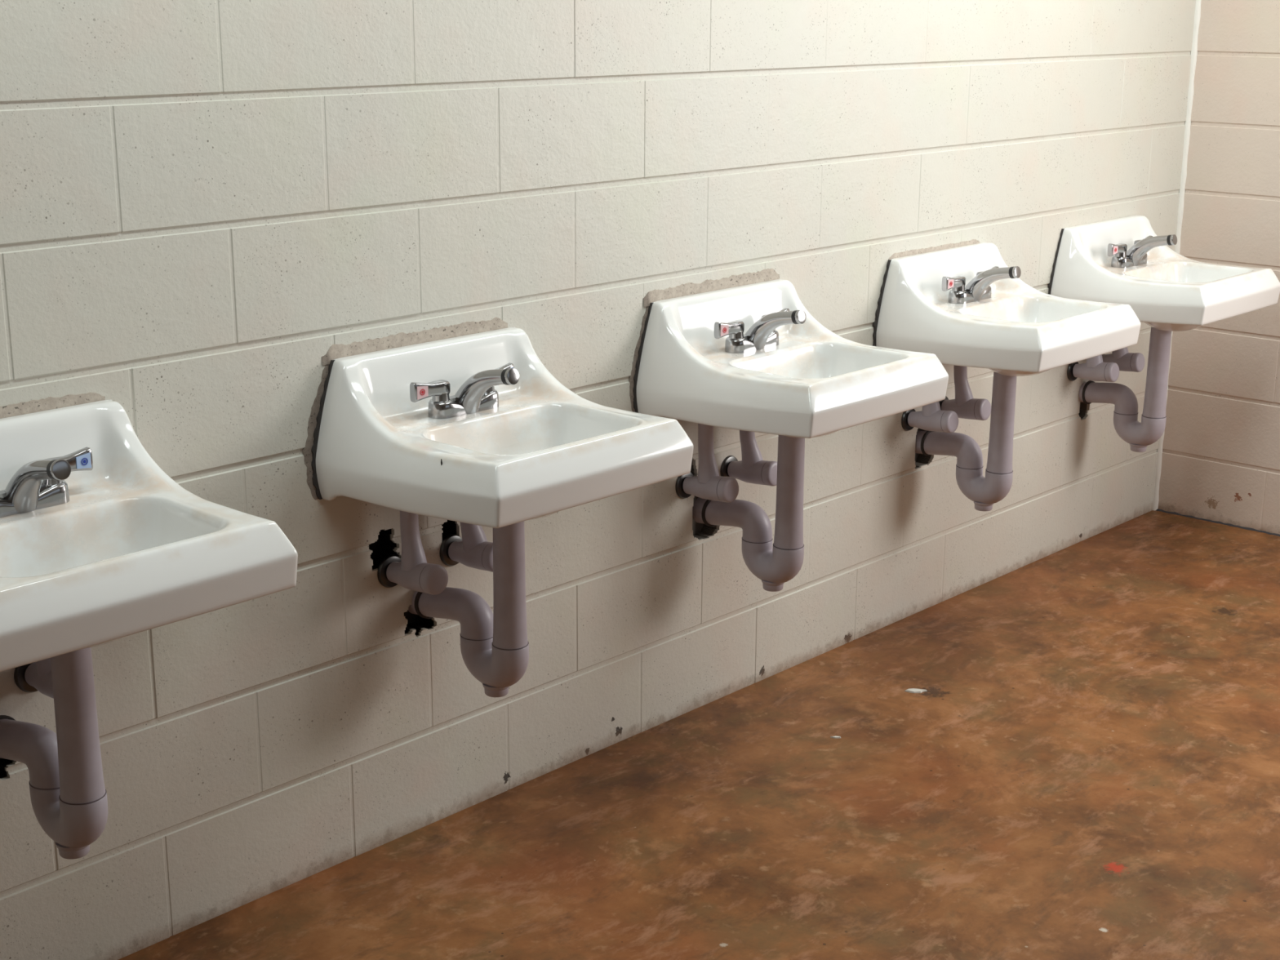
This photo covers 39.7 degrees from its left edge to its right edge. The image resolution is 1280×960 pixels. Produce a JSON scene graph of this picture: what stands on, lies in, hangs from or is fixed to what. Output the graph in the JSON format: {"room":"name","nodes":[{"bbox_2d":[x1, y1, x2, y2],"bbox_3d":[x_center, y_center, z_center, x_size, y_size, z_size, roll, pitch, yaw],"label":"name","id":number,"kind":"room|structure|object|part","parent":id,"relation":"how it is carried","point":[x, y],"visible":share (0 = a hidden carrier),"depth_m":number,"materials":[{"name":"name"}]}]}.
{"room":"public restroom","nodes":[
{"label":"public restroom","id":0,"kind":"room"},
{"bbox_2d":[0,0,1195,959],"bbox_3d":[-0.433,-0.666,3.178,0.046,2.800,6.180,14,20,41],"label":"wall","id":1,"kind":"structure","parent":0,"point":[201,200],"depth_m":3.41,"materials":[{"name":"white brick"}]},
{"bbox_2d":[13,657,53,698],"bbox_3d":[-0.914,0.239,2.748,0.141,0.227,0.064,14,20,41],"label":"shutoff valve","id":2,"kind":"object","parent":1,"relation":"attached to","point":[37,676],"visible":0.22,"depth_m":2.76,"materials":[{"name":"grey"}]},
{"bbox_2d":[0,391,297,671],"bbox_3d":[-0.833,0.083,2.554,0.454,0.305,0.556,14,20,41],"label":"sink","id":3,"kind":"object","parent":1,"relation":"attached to","point":[131,550],"visible":0.98,"depth_m":2.58,"materials":[{"name":"white ceramic"}]},
{"bbox_2d":[0,447,93,517],"bbox_3d":[-0.881,0.007,2.588,0.160,0.103,0.244,14,20,41],"label":"faucet","id":4,"kind":"object","parent":3,"relation":"attached to","point":[38,484],"visible":1,"depth_m":2.60,"materials":[{"name":"silver metal"}]},
{"bbox_3d":[-0.884,0.008,2.591,0.144,0.100,0.053,14,20,41],"label":"spout","id":5,"kind":"part","parent":4,"relation":"part of","materials":[{"name":"silver metal"}]},
{"bbox_3d":[-0.885,-0.009,2.665,0.035,0.032,0.035,14,20,41],"label":"stem","id":6,"kind":"part","parent":4,"relation":"part of","materials":[{"name":"silver metal"}]},
{"bbox_3d":[-0.867,-0.025,2.681,0.026,0.036,0.080,14,20,41],"label":"handle","id":7,"kind":"part","parent":4,"relation":"part of","materials":[{"name":"silver metal"}]},
{"bbox_3d":[-0.844,-0.028,2.692,0.001,0.024,0.025,13,20,39],"label":"index plate","id":8,"kind":"part","parent":4,"relation":"part of","materials":[{"name":"blue plastic"}]},
{"bbox_2d":[0,647,107,859],"bbox_3d":[-0.919,0.386,2.716,0.272,0.369,0.080,11,19,34],"label":"trap","id":9,"kind":"object","parent":3,"relation":"attached to","point":[68,793],"visible":0.99,"depth_m":2.65,"materials":[{"name":"grey plastic"}]},
{"bbox_3d":[-0.956,0.415,2.751,0.186,0.085,0.067,9,18,29],"label":"trap arm","id":10,"kind":"part","parent":9,"relation":"part of"},
{"bbox_2d":[377,510,448,595],"bbox_3d":[-0.419,0.105,3.272,0.141,0.227,0.063,14,20,41],"label":"water supply pipe","id":11,"kind":"object","parent":1,"relation":"attached to","point":[412,571],"visible":0.88,"depth_m":3.26,"materials":[{"name":"grey plastic"}]},
{"bbox_2d":[439,522,493,572],"bbox_3d":[-0.316,0.069,3.380,0.141,0.227,0.064,14,20,41],"label":"shutoff valve","id":12,"kind":"object","parent":1,"relation":"attached to","point":[473,550],"visible":0.62,"depth_m":3.37,"materials":[{"name":"grey plastic"}]},
{"bbox_2d":[302,316,693,528],"bbox_3d":[-0.238,-0.089,3.181,0.454,0.311,0.565,14,20,41],"label":"sink","id":13,"kind":"object","parent":1,"relation":"attached to","point":[546,449],"visible":0.98,"depth_m":3.14,"materials":[{"name":"white ceramic"}]},
{"bbox_2d":[409,363,519,418],"bbox_3d":[-0.283,-0.163,3.219,0.160,0.103,0.244,14,20,41],"label":"faucet","id":14,"kind":"object","parent":13,"relation":"attached to","point":[478,393],"visible":1,"depth_m":3.21,"materials":[{"name":"silver metal"}]},
{"bbox_3d":[-0.389,-0.157,3.172,0.001,0.024,0.025,15,21,42],"label":"index plate","id":15,"kind":"part","parent":14,"relation":"part of","materials":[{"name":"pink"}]},
{"bbox_3d":[-0.379,-0.164,3.195,0.026,0.036,0.080,14,20,41],"label":"handle","id":16,"kind":"part","parent":14,"relation":"part of","materials":[{"name":"silver metal"}]},
{"bbox_3d":[-0.361,-0.157,3.217,0.035,0.032,0.035,14,20,41],"label":"stem","id":17,"kind":"part","parent":14,"relation":"part of","materials":[{"name":"silver metal"}]},
{"bbox_3d":[-0.286,-0.162,3.223,0.144,0.100,0.053,14,20,41],"label":"spout","id":18,"kind":"part","parent":14,"relation":"part of","materials":[{"name":"silver metal"}]},
{"bbox_3d":[-0.286,-0.178,3.296,0.035,0.032,0.035,14,20,41],"label":"stem","id":19,"kind":"part","parent":14,"relation":"part of","materials":[{"name":"silver metal"}]},
{"bbox_3d":[-0.269,-0.195,3.312,0.026,0.036,0.080,14,20,41],"label":"handle","id":20,"kind":"part","parent":14,"relation":"part of","materials":[{"name":"silver metal"}]},
{"bbox_2d":[407,520,528,697],"bbox_3d":[-0.321,0.216,3.347,0.272,0.369,0.080,11,19,34],"label":"trap","id":21,"kind":"object","parent":13,"relation":"attached to","point":[495,645],"visible":0.94,"depth_m":3.29,"materials":[{"name":"grey plastic"}]},
{"bbox_3d":[-0.358,0.245,3.382,0.186,0.085,0.067,9,18,29],"label":"trap arm","id":22,"kind":"part","parent":21,"relation":"part of"},
{"bbox_2d":[675,423,738,502],"bbox_3d":[0.149,-0.057,3.872,0.141,0.227,0.063,14,20,41],"label":"shutoff valve","id":23,"kind":"object","parent":1,"relation":"attached to","point":[708,485],"visible":0.93,"depth_m":3.86,"materials":[{"name":"grey plastic"}]},
{"bbox_2d":[720,430,777,486],"bbox_3d":[0.253,-0.092,3.979,0.141,0.227,0.064,14,20,41],"label":"shutoff valve","id":24,"kind":"object","parent":1,"relation":"attached to","point":[752,468],"visible":0.8,"depth_m":3.97,"materials":[{"name":"grey plastic"}]},
{"bbox_2d":[629,268,948,438],"bbox_3d":[0.333,-0.252,3.783,0.454,0.313,0.559,14,20,41],"label":"sink","id":25,"kind":"object","parent":1,"relation":"attached to","point":[817,381],"visible":0.97,"depth_m":3.73,"materials":[{"name":"white ceramic"}]},
{"bbox_2d":[692,435,804,591],"bbox_3d":[0.248,0.055,3.947,0.272,0.369,0.080,11,19,34],"label":"trap","id":26,"kind":"object","parent":25,"relation":"attached to","point":[775,566],"visible":0.96,"depth_m":3.90,"materials":[{"name":"grey plastic"}]},
{"bbox_3d":[0.211,0.084,3.982,0.186,0.085,0.067,9,18,29],"label":"trap arm","id":27,"kind":"part","parent":26,"relation":"part of"},
{"bbox_2d":[714,307,805,353],"bbox_3d":[0.286,-0.324,3.819,0.160,0.103,0.244,14,20,41],"label":"faucet","id":28,"kind":"object","parent":25,"relation":"attached to","point":[762,334],"visible":1,"depth_m":3.81,"materials":[{"name":"silver metal"}]},
{"bbox_3d":[0.180,-0.319,3.772,0.001,0.024,0.025,15,21,42],"label":"index plate","id":29,"kind":"part","parent":28,"relation":"part of","materials":[{"name":"pink"}]},
{"bbox_3d":[0.189,-0.325,3.795,0.026,0.036,0.080,14,20,41],"label":"handle","id":30,"kind":"part","parent":28,"relation":"part of","materials":[{"name":"silver metal"}]},
{"bbox_3d":[0.207,-0.319,3.817,0.035,0.032,0.035,14,20,41],"label":"stem","id":31,"kind":"part","parent":28,"relation":"part of","materials":[{"name":"silver metal"}]},
{"bbox_3d":[0.282,-0.323,3.822,0.144,0.100,0.053,14,20,41],"label":"spout","id":32,"kind":"part","parent":28,"relation":"part of","materials":[{"name":"silver metal"}]},
{"bbox_3d":[0.300,-0.356,3.912,0.026,0.036,0.080,14,20,41],"label":"handle","id":33,"kind":"part","parent":28,"relation":"part of","materials":[{"name":"silver metal"}]},
{"bbox_2d":[901,401,958,432],"bbox_3d":[0.739,-0.224,4.494,0.141,0.227,0.063,14,20,41],"label":"shutoff valve","id":34,"kind":"object","parent":1,"relation":"attached to","point":[931,418],"visible":0.51,"depth_m":4.49,"materials":[{"name":"grey plastic"}]},
{"bbox_2d":[938,364,991,420],"bbox_3d":[0.843,-0.260,4.602,0.141,0.227,0.064,14,20,41],"label":"shutoff valve","id":35,"kind":"object","parent":1,"relation":"attached to","point":[966,406],"visible":0.74,"depth_m":4.59,"materials":[{"name":"grey plastic"}]},
{"bbox_2d":[872,239,1141,376],"bbox_3d":[0.925,-0.413,4.410,0.454,0.298,0.552,14,20,41],"label":"sink","id":36,"kind":"object","parent":1,"relation":"attached to","point":[1023,330],"visible":0.91,"depth_m":4.34,"materials":[{"name":"white ceramic"}]},
{"bbox_2d":[915,371,1016,511],"bbox_3d":[0.838,-0.113,4.569,0.272,0.369,0.080,11,19,34],"label":"trap","id":37,"kind":"object","parent":36,"relation":"attached to","point":[989,490],"visible":0.98,"depth_m":4.52,"materials":[{"name":"grey"}]},
{"bbox_3d":[0.801,-0.084,4.604,0.186,0.085,0.067,9,18,29],"label":"trap arm","id":38,"kind":"part","parent":37,"relation":"part of"},
{"bbox_2d":[942,266,1021,303],"bbox_3d":[0.876,-0.491,4.441,0.160,0.103,0.244,14,20,41],"label":"faucet","id":39,"kind":"object","parent":36,"relation":"attached to","point":[978,288],"visible":1,"depth_m":4.43,"materials":[{"name":"silver metal"}]},
{"bbox_3d":[0.770,-0.486,4.395,0.001,0.024,0.025,15,21,42],"label":"index plate","id":40,"kind":"part","parent":39,"relation":"part of","materials":[{"name":"pink"}]},
{"bbox_3d":[0.780,-0.493,4.418,0.026,0.036,0.080,14,20,41],"label":"handle","id":41,"kind":"part","parent":39,"relation":"part of","materials":[{"name":"silver metal"}]},
{"bbox_3d":[0.797,-0.486,4.439,0.035,0.032,0.035,14,20,41],"label":"stem","id":42,"kind":"part","parent":39,"relation":"part of","materials":[{"name":"silver metal"}]},
{"bbox_3d":[0.890,-0.524,4.534,0.026,0.036,0.080,14,20,41],"label":"handle","id":43,"kind":"part","parent":39,"relation":"part of","materials":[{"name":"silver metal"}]},
{"bbox_3d":[0.872,-0.491,4.445,0.144,0.100,0.053,14,20,41],"label":"spout","id":44,"kind":"part","parent":39,"relation":"part of","materials":[{"name":"silver metal"}]},
{"bbox_2d":[1066,355,1119,382],"bbox_3d":[1.308,-0.386,5.094,0.141,0.227,0.063,14,20,41],"label":"shutoff valve","id":45,"kind":"object","parent":1,"relation":"attached to","point":[1095,369],"visible":0.52,"depth_m":5.08,"materials":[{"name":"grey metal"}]},
{"bbox_2d":[1102,346,1145,372],"bbox_3d":[1.411,-0.421,5.202,0.141,0.227,0.064,14,20,41],"label":"shutoff valve","id":46,"kind":"object","parent":1,"relation":"attached to","point":[1126,361],"visible":0.43,"depth_m":5.19,"materials":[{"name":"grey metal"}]},
{"bbox_2d":[1048,214,1279,331],"bbox_3d":[1.494,-0.568,5.010,0.458,0.285,0.554,14,20,41],"label":"sink","id":47,"kind":"object","parent":1,"relation":"attached to","point":[1173,291],"visible":0.91,"depth_m":4.93,"materials":[{"name":"white ceramic"}]},
{"bbox_2d":[1079,326,1171,452],"bbox_3d":[1.406,-0.274,5.169,0.272,0.369,0.080,11,19,34],"label":"trap","id":48,"kind":"object","parent":47,"relation":"attached to","point":[1139,435],"visible":0.99,"depth_m":5.12,"materials":[{"name":"grey plastic"}]},
{"bbox_3d":[1.369,-0.245,5.204,0.186,0.085,0.067,9,18,29],"label":"trap arm","id":49,"kind":"part","parent":48,"relation":"part of"},
{"bbox_2d":[1106,234,1177,267],"bbox_3d":[1.444,-0.653,5.041,0.160,0.103,0.244,14,20,41],"label":"faucet","id":50,"kind":"object","parent":47,"relation":"attached to","point":[1136,255],"visible":1,"depth_m":5.03,"materials":[{"name":"silver metal"}]},
{"bbox_3d":[1.339,-0.648,4.995,0.001,0.024,0.025,15,21,42],"label":"index plate","id":51,"kind":"part","parent":50,"relation":"part of","materials":[{"name":"pink"}]},
{"bbox_3d":[1.348,-0.654,5.017,0.026,0.036,0.080,14,20,41],"label":"handle","id":52,"kind":"part","parent":50,"relation":"part of","materials":[{"name":"silver metal"}]},
{"bbox_3d":[1.366,-0.647,5.039,0.035,0.032,0.035,14,20,41],"label":"stem","id":53,"kind":"part","parent":50,"relation":"part of","materials":[{"name":"silver metal"}]},
{"bbox_3d":[1.458,-0.685,5.134,0.026,0.036,0.080,14,20,41],"label":"handle","id":54,"kind":"part","parent":50,"relation":"part of","materials":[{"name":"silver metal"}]},
{"bbox_3d":[1.441,-0.652,5.045,0.144,0.100,0.053,14,20,41],"label":"spout","id":55,"kind":"part","parent":50,"relation":"part of","materials":[{"name":"silver metal"}]},
{"bbox_2d":[118,510,1279,959],"bbox_3d":[1.269,1.089,2.107,4.700,0.001,6.280,14,20,41],"label":"floor","id":56,"kind":"structure","parent":0,"point":[1086,766],"depth_m":3.58,"materials":[{"name":"concrete"}]},
{"bbox_2d":[830,735,840,738],"bbox_3d":[0.437,0.574,3.961,0.025,0.004,0.009,1,15,4],"label":"paper scrap","id":57,"kind":"object","parent":56,"relation":"on","point":[835,736],"visible":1,"depth_m":3.96,"materials":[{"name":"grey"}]},
{"bbox_2d":[904,688,927,693],"bbox_3d":[0.658,0.501,4.226,0.055,0.005,0.019,-1,15,-5],"label":"paper scrap","id":58,"kind":"object","parent":56,"relation":"on","point":[911,690],"visible":1,"depth_m":4.22,"materials":[{"name":"grey paper"}]},
{"bbox_2d":[1157,0,1279,534],"bbox_3d":[2.206,-1.122,4.894,1.450,2.800,0.004,14,20,41],"label":"wall","id":59,"kind":"structure","parent":0,"point":[1220,458],"depth_m":5.41,"materials":[{"name":"beige brick"}]},
{"bbox_2d":[1152,0,1200,510],"bbox_3d":[1.670,-1.252,5.356,0.022,2.800,0.007,0,15,-3],"label":"trim","id":60,"kind":"structure","parent":59,"relation":"attached to","point":[1193,55],"depth_m":5.43,"materials":[{"name":"white plastic"}]},
{"bbox_2d":[1155,508,1279,536],"bbox_3d":[2.177,0.220,5.277,1.400,0.008,0.011,14,20,41],"label":"trim","id":61,"kind":"structure","parent":59,"relation":"attached to","point":[1157,509],"depth_m":5.59,"materials":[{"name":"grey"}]}
]}

